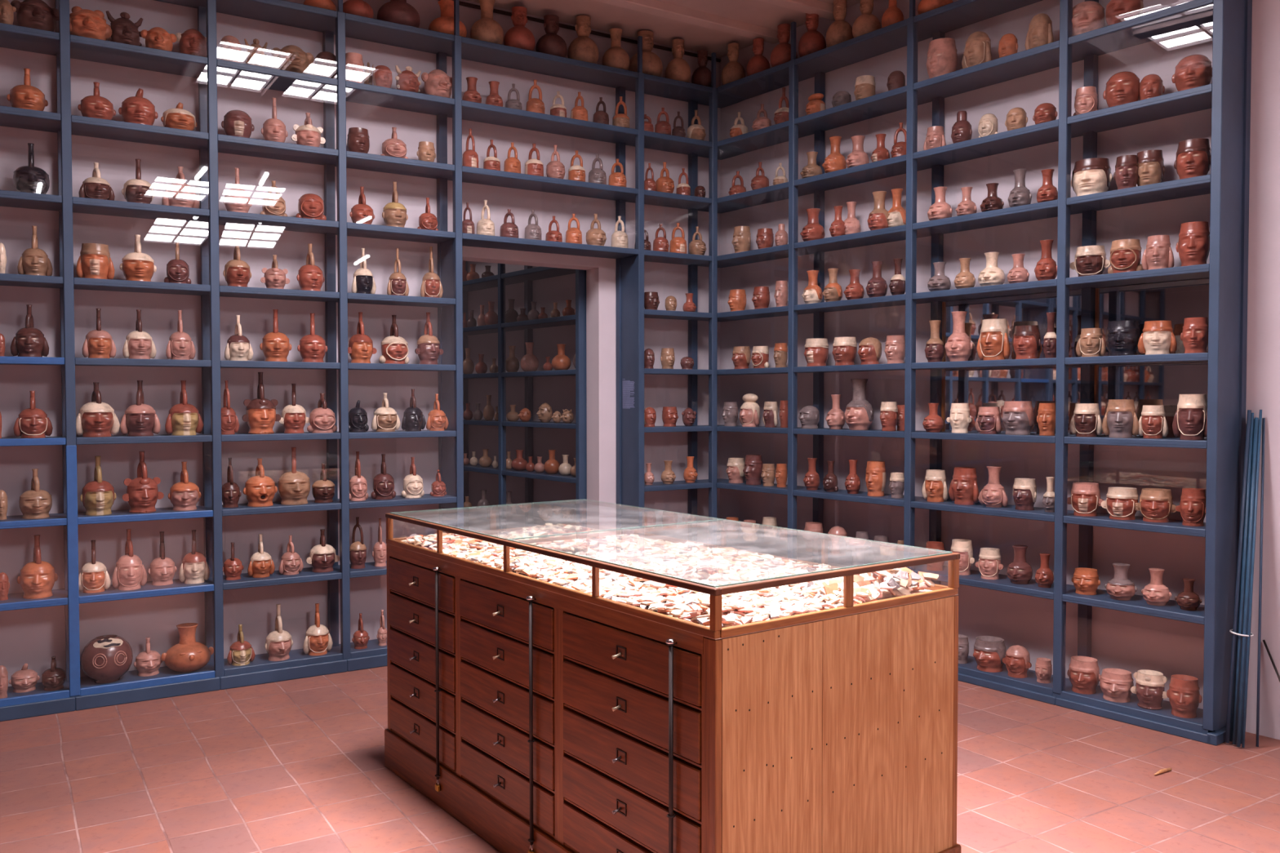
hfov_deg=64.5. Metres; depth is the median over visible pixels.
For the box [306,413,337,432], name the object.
hood
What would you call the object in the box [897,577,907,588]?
potsherd
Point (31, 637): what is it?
wall
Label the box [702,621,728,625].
potsherd
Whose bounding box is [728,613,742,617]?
potsherd
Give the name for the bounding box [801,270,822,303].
jar
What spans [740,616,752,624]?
potsherd
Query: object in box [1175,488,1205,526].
cup
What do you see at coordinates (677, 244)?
vessel
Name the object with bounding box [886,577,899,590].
potsherd
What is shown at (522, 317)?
jar
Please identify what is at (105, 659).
jar
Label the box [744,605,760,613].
potsherd
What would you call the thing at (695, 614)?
potsherd
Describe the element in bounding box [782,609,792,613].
potsherd
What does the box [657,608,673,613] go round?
potsherd
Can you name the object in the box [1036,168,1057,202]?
jar
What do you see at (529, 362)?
jar
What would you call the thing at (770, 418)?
cup
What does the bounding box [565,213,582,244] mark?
vessel
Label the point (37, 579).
vessel
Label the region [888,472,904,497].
cup
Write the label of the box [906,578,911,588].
potsherd
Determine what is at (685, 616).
potsherd
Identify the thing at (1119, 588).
jar
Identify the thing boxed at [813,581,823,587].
potsherd
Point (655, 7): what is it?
beam
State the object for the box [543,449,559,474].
jar
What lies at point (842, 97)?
cup
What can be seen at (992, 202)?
jar
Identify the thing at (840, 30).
jar
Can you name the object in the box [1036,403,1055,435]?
cup
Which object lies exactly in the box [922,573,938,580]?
potsherd
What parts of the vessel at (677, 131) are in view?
stirrup spout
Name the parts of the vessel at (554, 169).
stirrup spout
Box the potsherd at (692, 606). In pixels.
[687,604,697,610]
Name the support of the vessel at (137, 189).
on the shelving at (78, 693)
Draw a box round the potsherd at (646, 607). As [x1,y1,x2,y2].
[640,604,648,609]
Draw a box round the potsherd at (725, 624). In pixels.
[722,623,733,626]
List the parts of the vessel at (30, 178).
stirrup spout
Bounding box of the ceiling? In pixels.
[466,0,860,57]
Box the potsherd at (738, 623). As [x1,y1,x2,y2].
[734,620,742,625]
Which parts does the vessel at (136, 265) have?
stirrup spout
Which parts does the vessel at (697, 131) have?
stirrup spout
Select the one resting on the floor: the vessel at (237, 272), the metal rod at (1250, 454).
the metal rod at (1250, 454)
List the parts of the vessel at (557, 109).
stirrup spout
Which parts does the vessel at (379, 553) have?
stirrup spout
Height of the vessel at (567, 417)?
0.108 m
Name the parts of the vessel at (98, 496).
stirrup spout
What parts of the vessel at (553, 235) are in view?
stirrup spout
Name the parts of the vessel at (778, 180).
stirrup spout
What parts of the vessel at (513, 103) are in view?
stirrup spout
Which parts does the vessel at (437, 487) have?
stirrup spout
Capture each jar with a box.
[80,635,133,683]
[160,622,213,672]
[303,0,336,10]
[342,0,373,17]
[377,0,420,27]
[428,0,466,36]
[462,76,481,102]
[462,260,467,281]
[462,312,467,328]
[462,348,474,373]
[463,403,472,420]
[463,453,469,465]
[463,496,471,507]
[466,263,479,280]
[466,310,476,327]
[469,451,478,466]
[470,0,503,44]
[473,403,483,420]
[475,354,487,373]
[477,305,485,325]
[477,489,490,506]
[479,448,492,466]
[481,265,494,277]
[483,395,494,420]
[484,301,497,324]
[485,80,502,106]
[489,358,497,373]
[492,456,497,467]
[493,406,497,421]
[503,5,535,50]
[505,298,518,322]
[506,345,519,372]
[506,404,519,421]
[506,451,511,469]
[506,491,512,504]
[511,449,528,471]
[516,308,528,321]
[520,342,538,371]
[525,456,534,471]
[527,301,539,319]
[533,456,544,472]
[535,14,567,57]
[537,306,547,319]
[542,356,552,370]
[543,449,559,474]
[550,302,559,317]
[551,343,570,370]
[558,454,571,475]
[562,299,574,315]
[567,14,599,63]
[569,457,576,476]
[573,353,575,368]
[602,27,629,70]
[628,30,662,76]
[644,462,654,484]
[661,460,675,484]
[665,38,690,82]
[682,293,696,311]
[683,456,697,482]
[691,49,711,86]
[721,42,745,84]
[746,38,769,75]
[770,23,797,66]
[798,13,826,57]
[800,151,822,178]
[800,208,825,241]
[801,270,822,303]
[803,457,820,490]
[822,136,846,173]
[822,268,842,302]
[822,460,838,492]
[825,394,844,429]
[826,0,853,47]
[829,205,845,236]
[843,269,864,299]
[844,201,861,234]
[844,378,874,430]
[844,459,860,493]
[845,135,869,168]
[852,0,880,37]
[866,261,887,297]
[867,191,888,230]
[870,133,889,162]
[881,0,903,27]
[887,188,906,227]
[888,257,905,295]
[917,0,953,14]
[922,403,943,432]
[924,320,944,362]
[927,186,952,220]
[927,262,951,291]
[944,311,973,361]
[954,257,975,288]
[955,186,977,216]
[977,252,1004,286]
[977,466,1008,507]
[980,182,1004,212]
[1006,545,1032,584]
[1007,168,1031,207]
[1007,253,1029,283]
[1034,240,1057,280]
[1035,553,1053,587]
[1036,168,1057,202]
[1042,476,1054,512]
[1043,312,1056,358]
[1104,563,1137,600]
[1141,568,1171,605]
[1174,578,1202,610]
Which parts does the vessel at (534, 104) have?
stirrup spout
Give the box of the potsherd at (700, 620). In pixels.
[696,617,709,626]
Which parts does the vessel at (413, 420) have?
stirrup spout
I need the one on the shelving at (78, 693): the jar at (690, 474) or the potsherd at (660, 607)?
the jar at (690, 474)
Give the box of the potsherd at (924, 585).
[918,581,930,588]
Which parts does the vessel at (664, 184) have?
stirrup spout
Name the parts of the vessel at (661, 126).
stirrup spout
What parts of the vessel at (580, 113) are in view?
stirrup spout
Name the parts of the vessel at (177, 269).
stirrup spout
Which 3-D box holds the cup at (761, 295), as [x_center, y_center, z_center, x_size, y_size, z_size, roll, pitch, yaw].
[0.853,-0.900,7.147,0.126,0.166,0.127,1,2,20]
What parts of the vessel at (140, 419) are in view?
stirrup spout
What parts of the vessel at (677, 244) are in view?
stirrup spout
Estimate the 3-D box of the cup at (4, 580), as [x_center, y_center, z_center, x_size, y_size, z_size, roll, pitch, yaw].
[-3.239,0.811,5.151,0.055,0.140,0.056,0,2,-4]
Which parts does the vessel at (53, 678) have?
stirrup spout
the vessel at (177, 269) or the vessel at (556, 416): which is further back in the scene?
the vessel at (556, 416)
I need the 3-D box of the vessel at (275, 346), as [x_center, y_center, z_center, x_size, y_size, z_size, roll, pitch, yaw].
[-2.095,-0.522,5.834,0.156,0.304,0.154,1,2,30]
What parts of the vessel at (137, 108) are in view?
broken spout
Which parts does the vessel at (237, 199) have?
stirrup spout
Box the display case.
[384,498,960,852]
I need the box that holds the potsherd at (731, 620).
[724,617,735,622]
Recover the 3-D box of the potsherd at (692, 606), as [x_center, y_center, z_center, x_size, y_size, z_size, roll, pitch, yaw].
[0.150,0.519,2.881,0.029,0.026,0.060,0,2,2]
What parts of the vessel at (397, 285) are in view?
stirrup spout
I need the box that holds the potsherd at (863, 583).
[856,580,871,586]
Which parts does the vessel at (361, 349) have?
stirrup spout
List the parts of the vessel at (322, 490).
stirrup spout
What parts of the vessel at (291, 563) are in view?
stirrup spout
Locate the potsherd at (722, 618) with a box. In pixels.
[721,616,735,626]
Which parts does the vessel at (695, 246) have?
stirrup spout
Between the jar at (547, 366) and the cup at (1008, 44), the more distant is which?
the jar at (547, 366)
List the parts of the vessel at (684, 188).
stirrup spout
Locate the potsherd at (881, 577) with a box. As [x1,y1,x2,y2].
[877,574,884,582]
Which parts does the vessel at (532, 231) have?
stirrup spout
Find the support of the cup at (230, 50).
on the shelving at (78, 693)
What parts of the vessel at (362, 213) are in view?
stirrup spout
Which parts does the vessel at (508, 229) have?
stirrup spout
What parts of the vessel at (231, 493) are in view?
stirrup spout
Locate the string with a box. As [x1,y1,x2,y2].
[1229,629,1253,636]
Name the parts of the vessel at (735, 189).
stirrup spout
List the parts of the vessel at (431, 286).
stirrup spout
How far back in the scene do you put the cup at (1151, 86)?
5.01 m
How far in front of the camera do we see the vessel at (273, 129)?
5.77 m
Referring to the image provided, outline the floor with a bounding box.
[0,666,1279,852]
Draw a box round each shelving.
[0,0,744,721]
[462,261,586,531]
[716,0,1252,746]
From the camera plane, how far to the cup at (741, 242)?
7.24 m
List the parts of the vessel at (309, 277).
stirrup spout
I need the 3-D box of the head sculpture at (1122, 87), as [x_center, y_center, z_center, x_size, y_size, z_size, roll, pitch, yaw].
[2.435,-1.689,5.114,0.161,0.203,0.162,0,2,3]
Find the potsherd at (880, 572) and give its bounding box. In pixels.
[873,569,886,575]
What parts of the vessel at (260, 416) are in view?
stirrup spout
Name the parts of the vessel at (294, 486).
stirrup spout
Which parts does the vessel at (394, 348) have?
stirrup spout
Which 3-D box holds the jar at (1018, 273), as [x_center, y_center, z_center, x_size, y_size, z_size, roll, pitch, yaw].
[2.079,-0.861,5.580,0.115,0.171,0.113,0,2,-5]
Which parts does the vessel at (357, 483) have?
stirrup spout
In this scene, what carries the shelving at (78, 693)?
on the floor
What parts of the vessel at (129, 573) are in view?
stirrup spout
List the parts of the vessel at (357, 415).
broken spout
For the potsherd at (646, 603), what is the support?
on the potsherd
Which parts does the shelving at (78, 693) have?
post, post, repainted post, post, post, post, post, post, panel, post, post, panel, post, post, post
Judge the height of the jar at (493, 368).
0.128 m
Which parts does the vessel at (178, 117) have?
broken spout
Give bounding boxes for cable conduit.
[439,0,720,62]
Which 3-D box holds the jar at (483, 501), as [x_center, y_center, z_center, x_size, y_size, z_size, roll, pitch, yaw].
[-1.343,0.644,8.718,0.112,0.198,0.113,-1,2,-38]
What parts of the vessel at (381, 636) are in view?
stirrup spout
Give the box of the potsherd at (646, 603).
[640,601,657,605]
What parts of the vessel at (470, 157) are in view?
stirrup spout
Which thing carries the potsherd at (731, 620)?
in the display case
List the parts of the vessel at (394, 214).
stirrup spout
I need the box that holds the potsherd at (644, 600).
[638,600,656,606]
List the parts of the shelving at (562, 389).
post, post, post, post, panel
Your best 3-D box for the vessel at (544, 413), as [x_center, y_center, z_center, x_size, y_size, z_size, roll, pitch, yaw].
[-0.745,-0.109,7.915,0.122,0.156,0.121,0,2,0]
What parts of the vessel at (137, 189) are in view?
stirrup spout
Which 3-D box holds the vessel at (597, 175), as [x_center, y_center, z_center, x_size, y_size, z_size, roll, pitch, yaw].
[-0.287,-1.750,6.940,0.124,0.230,0.137,-1,2,-31]
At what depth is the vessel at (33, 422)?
5.16 m
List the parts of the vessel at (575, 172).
stirrup spout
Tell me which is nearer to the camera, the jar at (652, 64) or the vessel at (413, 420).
the vessel at (413, 420)
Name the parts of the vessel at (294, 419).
stirrup spout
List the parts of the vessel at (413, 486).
stirrup spout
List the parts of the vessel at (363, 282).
stirrup spout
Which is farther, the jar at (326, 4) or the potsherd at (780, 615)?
the jar at (326, 4)
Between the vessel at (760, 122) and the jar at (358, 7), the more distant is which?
the vessel at (760, 122)
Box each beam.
[594,0,778,44]
[759,0,835,20]
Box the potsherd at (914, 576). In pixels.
[910,571,920,580]
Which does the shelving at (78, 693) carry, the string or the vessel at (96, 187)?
the vessel at (96, 187)
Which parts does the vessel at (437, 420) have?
stirrup spout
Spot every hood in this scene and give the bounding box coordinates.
[164,263,191,284]
[259,198,287,216]
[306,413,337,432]
[348,413,368,431]
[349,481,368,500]
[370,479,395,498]
[378,342,408,364]
[380,141,408,158]
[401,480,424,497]
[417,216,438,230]
[430,484,446,496]
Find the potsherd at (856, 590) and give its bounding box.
[853,587,871,598]
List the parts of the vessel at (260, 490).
stirrup spout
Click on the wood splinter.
(1162, 771)
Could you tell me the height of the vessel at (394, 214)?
0.293 m
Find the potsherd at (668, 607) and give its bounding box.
[666,601,677,609]
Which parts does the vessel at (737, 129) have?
stirrup spout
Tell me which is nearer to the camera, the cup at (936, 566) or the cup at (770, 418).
the cup at (936, 566)
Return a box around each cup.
[0,242,6,273]
[0,333,4,356]
[0,411,1,438]
[0,489,7,519]
[0,572,9,600]
[0,665,8,698]
[75,243,115,279]
[219,35,241,62]
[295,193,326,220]
[314,51,335,78]
[345,52,364,83]
[346,127,369,153]
[372,65,392,88]
[417,141,435,161]
[644,291,659,310]
[644,348,654,368]
[644,406,656,426]
[660,347,675,368]
[662,406,678,426]
[665,295,676,311]
[680,356,693,368]
[693,185,706,197]
[721,402,737,426]
[725,457,744,483]
[725,516,739,538]
[727,288,746,311]
[731,226,751,253]
[731,346,751,368]
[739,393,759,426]
[741,520,756,541]
[742,454,763,484]
[751,286,769,309]
[751,346,768,368]
[755,227,773,248]
[760,463,775,486]
[761,516,777,544]
[762,401,777,427]
[773,280,787,306]
[773,342,787,367]
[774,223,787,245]
[775,463,786,487]
[779,400,787,427]
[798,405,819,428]
[803,521,823,551]
[804,337,828,366]
[805,93,826,115]
[827,526,847,555]
[831,90,851,106]
[831,337,857,365]
[853,75,875,100]
[854,531,869,559]
[857,337,881,364]
[865,461,886,496]
[871,535,888,562]
[880,401,897,431]
[884,335,905,364]
[886,70,905,90]
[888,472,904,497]
[896,404,904,431]
[896,540,903,559]
[921,469,948,502]
[923,125,946,150]
[924,541,945,571]
[926,37,957,78]
[946,403,972,433]
[948,466,979,505]
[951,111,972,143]
[951,538,975,575]
[958,635,968,663]
[973,635,1006,672]
[974,406,1001,434]
[975,547,1004,579]
[976,318,1010,359]
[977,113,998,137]
[998,33,1017,57]
[1002,400,1033,435]
[1004,106,1027,130]
[1012,324,1040,359]
[1012,478,1036,510]
[1032,102,1057,124]
[1035,657,1052,683]
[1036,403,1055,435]
[1066,482,1103,516]
[1066,656,1100,694]
[1069,245,1110,276]
[1069,403,1102,436]
[1071,157,1112,195]
[1071,567,1100,595]
[1072,85,1098,115]
[1075,328,1106,356]
[1099,668,1133,702]
[1101,487,1138,519]
[1102,399,1138,438]
[1105,320,1140,355]
[1107,239,1143,273]
[1113,154,1138,189]
[1130,669,1167,710]
[1134,488,1176,522]
[1137,149,1165,186]
[1137,320,1177,355]
[1137,404,1168,438]
[1138,74,1164,100]
[1141,235,1173,270]
[1166,674,1201,718]
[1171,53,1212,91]
[1172,394,1207,439]
[1173,137,1211,179]
[1175,221,1209,266]
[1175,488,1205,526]
[1180,317,1208,353]
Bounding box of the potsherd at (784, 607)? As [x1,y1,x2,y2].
[780,605,793,611]
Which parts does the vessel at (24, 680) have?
broken spout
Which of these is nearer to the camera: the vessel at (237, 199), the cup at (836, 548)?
the vessel at (237, 199)
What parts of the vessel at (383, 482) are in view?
stirrup spout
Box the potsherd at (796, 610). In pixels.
[792,607,808,613]
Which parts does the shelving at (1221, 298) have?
post, post, post, post, post, post, post, panel, post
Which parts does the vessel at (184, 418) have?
stirrup spout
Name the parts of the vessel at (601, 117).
stirrup spout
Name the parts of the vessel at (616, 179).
stirrup spout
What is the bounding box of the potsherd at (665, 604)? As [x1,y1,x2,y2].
[663,603,675,606]
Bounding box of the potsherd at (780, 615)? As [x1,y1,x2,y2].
[778,613,788,617]
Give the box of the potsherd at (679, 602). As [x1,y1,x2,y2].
[674,600,684,604]
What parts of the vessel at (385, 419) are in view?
stirrup spout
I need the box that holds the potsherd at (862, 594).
[856,591,868,596]
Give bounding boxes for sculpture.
[961,31,991,68]
[1002,644,1031,678]
[1025,13,1053,49]
[1071,0,1104,35]
[1102,71,1139,107]
[1105,0,1143,25]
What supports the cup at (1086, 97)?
on the shelving at (1221, 298)
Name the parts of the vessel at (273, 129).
stirrup spout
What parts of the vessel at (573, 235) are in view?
stirrup spout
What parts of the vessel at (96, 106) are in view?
stirrup spout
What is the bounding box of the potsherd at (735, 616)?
[728,614,740,621]
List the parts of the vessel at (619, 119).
stirrup spout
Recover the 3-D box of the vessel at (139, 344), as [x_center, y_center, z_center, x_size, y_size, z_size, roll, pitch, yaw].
[-2.693,-0.494,5.456,0.135,0.269,0.133,0,2,6]
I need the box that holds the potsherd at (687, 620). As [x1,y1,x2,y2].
[682,617,698,623]
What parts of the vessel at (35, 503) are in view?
stirrup spout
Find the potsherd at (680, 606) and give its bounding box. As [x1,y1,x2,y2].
[673,603,693,612]
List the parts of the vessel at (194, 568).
stirrup spout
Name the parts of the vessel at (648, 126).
stirrup spout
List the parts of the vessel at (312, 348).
stirrup spout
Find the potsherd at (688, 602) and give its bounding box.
[684,601,698,605]
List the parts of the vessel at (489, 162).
stirrup spout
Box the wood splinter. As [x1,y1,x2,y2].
[1154,768,1171,775]
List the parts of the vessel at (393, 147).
stirrup spout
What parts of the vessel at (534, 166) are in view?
stirrup spout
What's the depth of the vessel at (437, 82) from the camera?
6.27 m
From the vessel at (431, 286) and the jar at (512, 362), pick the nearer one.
the vessel at (431, 286)
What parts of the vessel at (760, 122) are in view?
stirrup spout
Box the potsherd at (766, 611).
[758,608,771,616]
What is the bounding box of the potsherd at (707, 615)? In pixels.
[690,614,709,620]
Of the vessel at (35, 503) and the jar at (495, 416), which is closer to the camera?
the vessel at (35, 503)
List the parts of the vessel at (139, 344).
stirrup spout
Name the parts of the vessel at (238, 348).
stirrup spout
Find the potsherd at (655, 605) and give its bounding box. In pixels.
[648,603,666,609]
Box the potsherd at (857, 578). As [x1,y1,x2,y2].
[853,574,864,582]
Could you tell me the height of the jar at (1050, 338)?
0.249 m
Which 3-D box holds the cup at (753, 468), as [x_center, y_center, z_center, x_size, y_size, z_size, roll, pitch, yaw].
[0.807,0.309,7.238,0.140,0.209,0.141,0,2,15]
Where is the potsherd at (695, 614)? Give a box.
[689,611,700,617]
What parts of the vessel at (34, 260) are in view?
stirrup spout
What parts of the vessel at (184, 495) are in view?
stirrup spout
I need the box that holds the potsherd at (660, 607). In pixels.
[648,606,665,610]
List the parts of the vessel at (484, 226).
stirrup spout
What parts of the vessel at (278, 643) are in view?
stirrup spout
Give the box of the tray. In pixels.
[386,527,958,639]
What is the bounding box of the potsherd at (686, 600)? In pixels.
[684,598,695,602]
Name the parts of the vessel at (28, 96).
stirrup spout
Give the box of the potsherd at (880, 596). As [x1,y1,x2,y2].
[876,591,882,598]
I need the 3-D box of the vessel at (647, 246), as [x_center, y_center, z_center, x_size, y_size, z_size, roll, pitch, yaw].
[0.021,-1.321,7.155,0.117,0.189,0.116,1,2,23]
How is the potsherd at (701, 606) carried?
on the potsherd
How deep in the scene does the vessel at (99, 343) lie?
5.32 m
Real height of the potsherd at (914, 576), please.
0.024 m
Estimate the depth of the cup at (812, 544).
6.75 m
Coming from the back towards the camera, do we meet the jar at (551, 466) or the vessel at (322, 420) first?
the jar at (551, 466)
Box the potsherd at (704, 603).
[698,602,709,605]
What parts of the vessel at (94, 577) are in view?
stirrup spout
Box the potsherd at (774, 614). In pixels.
[769,609,782,618]
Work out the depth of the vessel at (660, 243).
7.20 m
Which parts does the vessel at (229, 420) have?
stirrup spout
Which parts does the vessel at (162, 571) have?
stirrup spout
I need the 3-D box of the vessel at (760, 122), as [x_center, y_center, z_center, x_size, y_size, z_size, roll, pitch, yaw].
[0.854,-2.153,7.113,0.135,0.216,0.134,0,2,-9]
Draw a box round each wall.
[0,0,720,686]
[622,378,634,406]
[720,0,1279,739]
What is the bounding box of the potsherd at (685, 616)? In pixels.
[677,612,693,619]
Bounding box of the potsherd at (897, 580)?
[890,575,899,582]
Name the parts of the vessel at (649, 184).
stirrup spout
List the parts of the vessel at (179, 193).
stirrup spout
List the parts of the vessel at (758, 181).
stirrup spout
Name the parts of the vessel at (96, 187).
stirrup spout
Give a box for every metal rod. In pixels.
[1225,409,1251,743]
[1229,502,1245,742]
[1232,413,1253,745]
[1236,417,1258,746]
[1236,418,1254,732]
[1240,423,1258,744]
[1241,409,1262,747]
[1256,417,1265,746]
[1262,640,1279,681]
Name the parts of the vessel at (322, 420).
stirrup spout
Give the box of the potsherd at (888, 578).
[884,576,892,582]
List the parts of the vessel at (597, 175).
stirrup spout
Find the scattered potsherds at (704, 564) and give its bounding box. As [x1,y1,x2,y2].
[401,527,934,610]
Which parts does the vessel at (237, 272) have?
stirrup spout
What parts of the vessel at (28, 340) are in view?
stirrup spout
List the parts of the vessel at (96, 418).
stirrup spout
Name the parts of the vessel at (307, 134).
stirrup spout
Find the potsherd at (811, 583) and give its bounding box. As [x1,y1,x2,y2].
[806,581,813,587]
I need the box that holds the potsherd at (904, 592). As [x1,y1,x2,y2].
[897,586,911,595]
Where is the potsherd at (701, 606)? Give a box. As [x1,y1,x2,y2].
[699,604,708,609]
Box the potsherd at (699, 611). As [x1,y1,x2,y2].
[684,609,703,612]
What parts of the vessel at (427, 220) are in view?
stirrup spout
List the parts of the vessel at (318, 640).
stirrup spout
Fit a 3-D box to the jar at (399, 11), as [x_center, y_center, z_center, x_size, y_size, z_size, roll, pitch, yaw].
[-1.479,-2.561,6.212,0.258,0.303,0.257,0,2,2]
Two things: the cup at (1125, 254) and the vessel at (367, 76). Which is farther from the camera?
the vessel at (367, 76)
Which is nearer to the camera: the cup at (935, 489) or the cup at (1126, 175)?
the cup at (1126, 175)
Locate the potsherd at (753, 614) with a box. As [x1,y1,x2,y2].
[744,612,756,616]
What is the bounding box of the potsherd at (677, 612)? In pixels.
[671,609,684,616]
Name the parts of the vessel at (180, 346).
stirrup spout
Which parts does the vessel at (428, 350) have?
stirrup spout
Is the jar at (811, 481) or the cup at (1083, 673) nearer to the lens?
the cup at (1083, 673)
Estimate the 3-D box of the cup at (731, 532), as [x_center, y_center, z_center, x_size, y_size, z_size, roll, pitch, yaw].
[0.673,0.743,7.423,0.109,0.149,0.110,0,2,12]
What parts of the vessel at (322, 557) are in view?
stirrup spout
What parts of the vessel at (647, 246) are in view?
stirrup spout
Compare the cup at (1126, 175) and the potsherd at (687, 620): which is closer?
the potsherd at (687, 620)
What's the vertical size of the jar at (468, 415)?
0.146 m
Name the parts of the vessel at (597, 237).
stirrup spout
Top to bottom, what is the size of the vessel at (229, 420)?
0.303 m
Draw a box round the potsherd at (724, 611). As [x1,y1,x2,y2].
[721,608,728,613]
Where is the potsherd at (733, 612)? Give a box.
[729,611,746,615]
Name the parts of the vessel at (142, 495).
stirrup spout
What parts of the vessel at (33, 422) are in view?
stirrup spout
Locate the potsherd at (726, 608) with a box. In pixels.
[723,607,736,611]
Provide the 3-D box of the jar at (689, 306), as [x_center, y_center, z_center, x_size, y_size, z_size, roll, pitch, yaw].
[0.361,-0.895,7.378,0.099,0.145,0.100,0,2,5]
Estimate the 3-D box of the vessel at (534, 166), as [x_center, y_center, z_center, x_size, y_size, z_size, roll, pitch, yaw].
[-0.694,-1.746,6.684,0.123,0.237,0.131,-1,2,-35]
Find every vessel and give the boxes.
[0,0,16,24]
[6,67,48,111]
[8,663,39,693]
[10,0,58,31]
[10,304,48,356]
[13,142,49,194]
[13,391,53,438]
[17,225,53,275]
[17,534,57,599]
[18,468,52,519]
[41,656,66,690]
[69,5,111,39]
[75,382,119,436]
[77,81,115,119]
[78,162,115,200]
[78,540,111,593]
[80,455,116,515]
[82,308,116,358]
[106,10,142,45]
[111,528,146,590]
[118,88,158,124]
[120,234,156,281]
[120,380,160,435]
[121,159,155,204]
[121,451,164,513]
[122,309,156,359]
[133,637,162,676]
[140,26,177,51]
[147,531,177,586]
[160,102,197,130]
[161,166,199,208]
[164,239,191,284]
[164,380,204,435]
[165,310,195,359]
[168,461,201,511]
[174,28,206,57]
[178,529,209,584]
[221,110,254,137]
[221,380,239,434]
[222,168,252,213]
[222,238,251,287]
[222,457,241,507]
[222,542,243,580]
[224,315,253,360]
[226,624,255,666]
[241,372,280,434]
[243,457,277,506]
[244,38,267,66]
[247,533,275,577]
[259,180,287,216]
[259,309,291,361]
[260,254,289,288]
[261,97,288,142]
[264,604,293,661]
[271,44,314,74]
[277,447,310,505]
[278,383,309,433]
[279,535,303,575]
[291,112,325,146]
[296,243,324,291]
[297,313,327,362]
[302,603,333,655]
[306,393,337,432]
[306,528,339,573]
[311,462,334,502]
[347,311,377,363]
[348,400,368,432]
[349,186,374,224]
[349,451,368,501]
[349,516,366,568]
[351,248,376,293]
[351,613,369,649]
[363,62,373,84]
[370,453,395,499]
[371,392,400,431]
[372,518,386,566]
[376,609,386,645]
[378,315,408,364]
[380,127,408,158]
[382,182,408,227]
[386,248,408,295]
[395,65,421,92]
[401,388,426,431]
[401,457,424,497]
[414,312,443,364]
[417,197,438,230]
[420,246,443,297]
[421,69,452,97]
[426,393,448,431]
[430,469,446,496]
[462,128,479,168]
[462,202,475,234]
[476,200,494,235]
[483,139,500,170]
[499,208,518,238]
[503,142,520,173]
[505,83,522,110]
[518,408,531,422]
[524,143,543,176]
[524,209,541,239]
[525,79,545,113]
[536,402,552,422]
[545,216,562,242]
[546,144,564,178]
[550,91,566,117]
[551,410,561,422]
[560,408,573,423]
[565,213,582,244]
[568,150,585,182]
[570,91,587,120]
[586,213,606,245]
[588,153,606,184]
[593,97,608,124]
[608,158,626,186]
[611,215,628,248]
[613,96,630,128]
[634,229,651,250]
[644,114,653,132]
[644,163,656,191]
[653,223,669,252]
[654,107,671,134]
[655,161,674,193]
[669,222,686,253]
[671,111,685,137]
[675,168,690,195]
[681,407,696,426]
[687,109,706,140]
[688,226,706,255]
[728,171,746,195]
[729,111,748,137]
[751,103,771,130]
[751,161,768,190]
[773,87,788,124]
[773,162,787,185]
[890,122,906,157]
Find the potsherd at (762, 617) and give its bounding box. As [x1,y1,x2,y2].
[760,615,768,621]
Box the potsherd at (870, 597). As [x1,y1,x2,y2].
[866,588,874,600]
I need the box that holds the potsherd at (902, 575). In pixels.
[895,570,908,579]
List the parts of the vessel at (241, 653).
stirrup spout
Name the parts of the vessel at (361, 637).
stirrup spout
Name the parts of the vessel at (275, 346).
stirrup spout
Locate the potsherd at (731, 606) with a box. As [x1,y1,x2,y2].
[723,605,742,609]
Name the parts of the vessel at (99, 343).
stirrup spout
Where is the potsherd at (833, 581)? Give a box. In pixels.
[828,579,843,584]
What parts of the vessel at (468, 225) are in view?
stirrup spout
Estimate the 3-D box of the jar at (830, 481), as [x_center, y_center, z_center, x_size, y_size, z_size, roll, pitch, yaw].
[1.253,0.327,6.671,0.097,0.202,0.097,0,2,3]
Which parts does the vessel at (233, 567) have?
stirrup spout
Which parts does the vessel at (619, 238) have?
stirrup spout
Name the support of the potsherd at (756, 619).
in the display case
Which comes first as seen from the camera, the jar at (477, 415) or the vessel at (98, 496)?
the vessel at (98, 496)
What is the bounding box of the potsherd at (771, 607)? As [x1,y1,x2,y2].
[767,605,779,609]
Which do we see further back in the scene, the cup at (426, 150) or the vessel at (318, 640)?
the cup at (426, 150)
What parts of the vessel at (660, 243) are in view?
stirrup spout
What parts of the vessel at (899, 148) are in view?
stirrup spout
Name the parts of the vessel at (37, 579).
stirrup spout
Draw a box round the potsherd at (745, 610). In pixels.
[737,608,753,613]
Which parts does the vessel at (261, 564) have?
stirrup spout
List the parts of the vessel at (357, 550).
stirrup spout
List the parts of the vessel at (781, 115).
stirrup spout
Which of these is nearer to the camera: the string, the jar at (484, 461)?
the string
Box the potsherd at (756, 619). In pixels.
[751,616,762,622]
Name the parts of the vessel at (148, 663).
stirrup spout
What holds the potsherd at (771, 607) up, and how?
in the display case
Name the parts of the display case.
glazing post, handle plate, handle plate, handle plate, handle plate, handle plate, drawer, drawer rail, drawer, drawer, drawer, drawer, drawer rail, drawer rail, drawer rail, drawer rail, rod knob, rod, glazing post, rail, pull, pull, pull, pull, pull, handle plate, handle plate, handle plate, handle plate, handle plate, glazing post, drawer, drawer, drawer, drawer, drawer, drawer rail, drawer rail, drawer rail, drawer rail, drawer rail, rod knob, rod, rail, frame rail, rail, glass, drawer rail, glazing post, drawer, drawer rail, pull, pull, pull, pull, handle plate, handle plate, handle plate, handle plate, drawer, drawer, drawer, drawer, drawer rail, drawer rail, drawer rail, rod knob, rod, glazing post, glass, glazing post, rail, glazing post, frame rail, rail, panel, glazing post, frame rail, glazing post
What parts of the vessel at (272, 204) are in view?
stirrup spout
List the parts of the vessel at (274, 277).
stirrup spout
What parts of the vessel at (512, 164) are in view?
stirrup spout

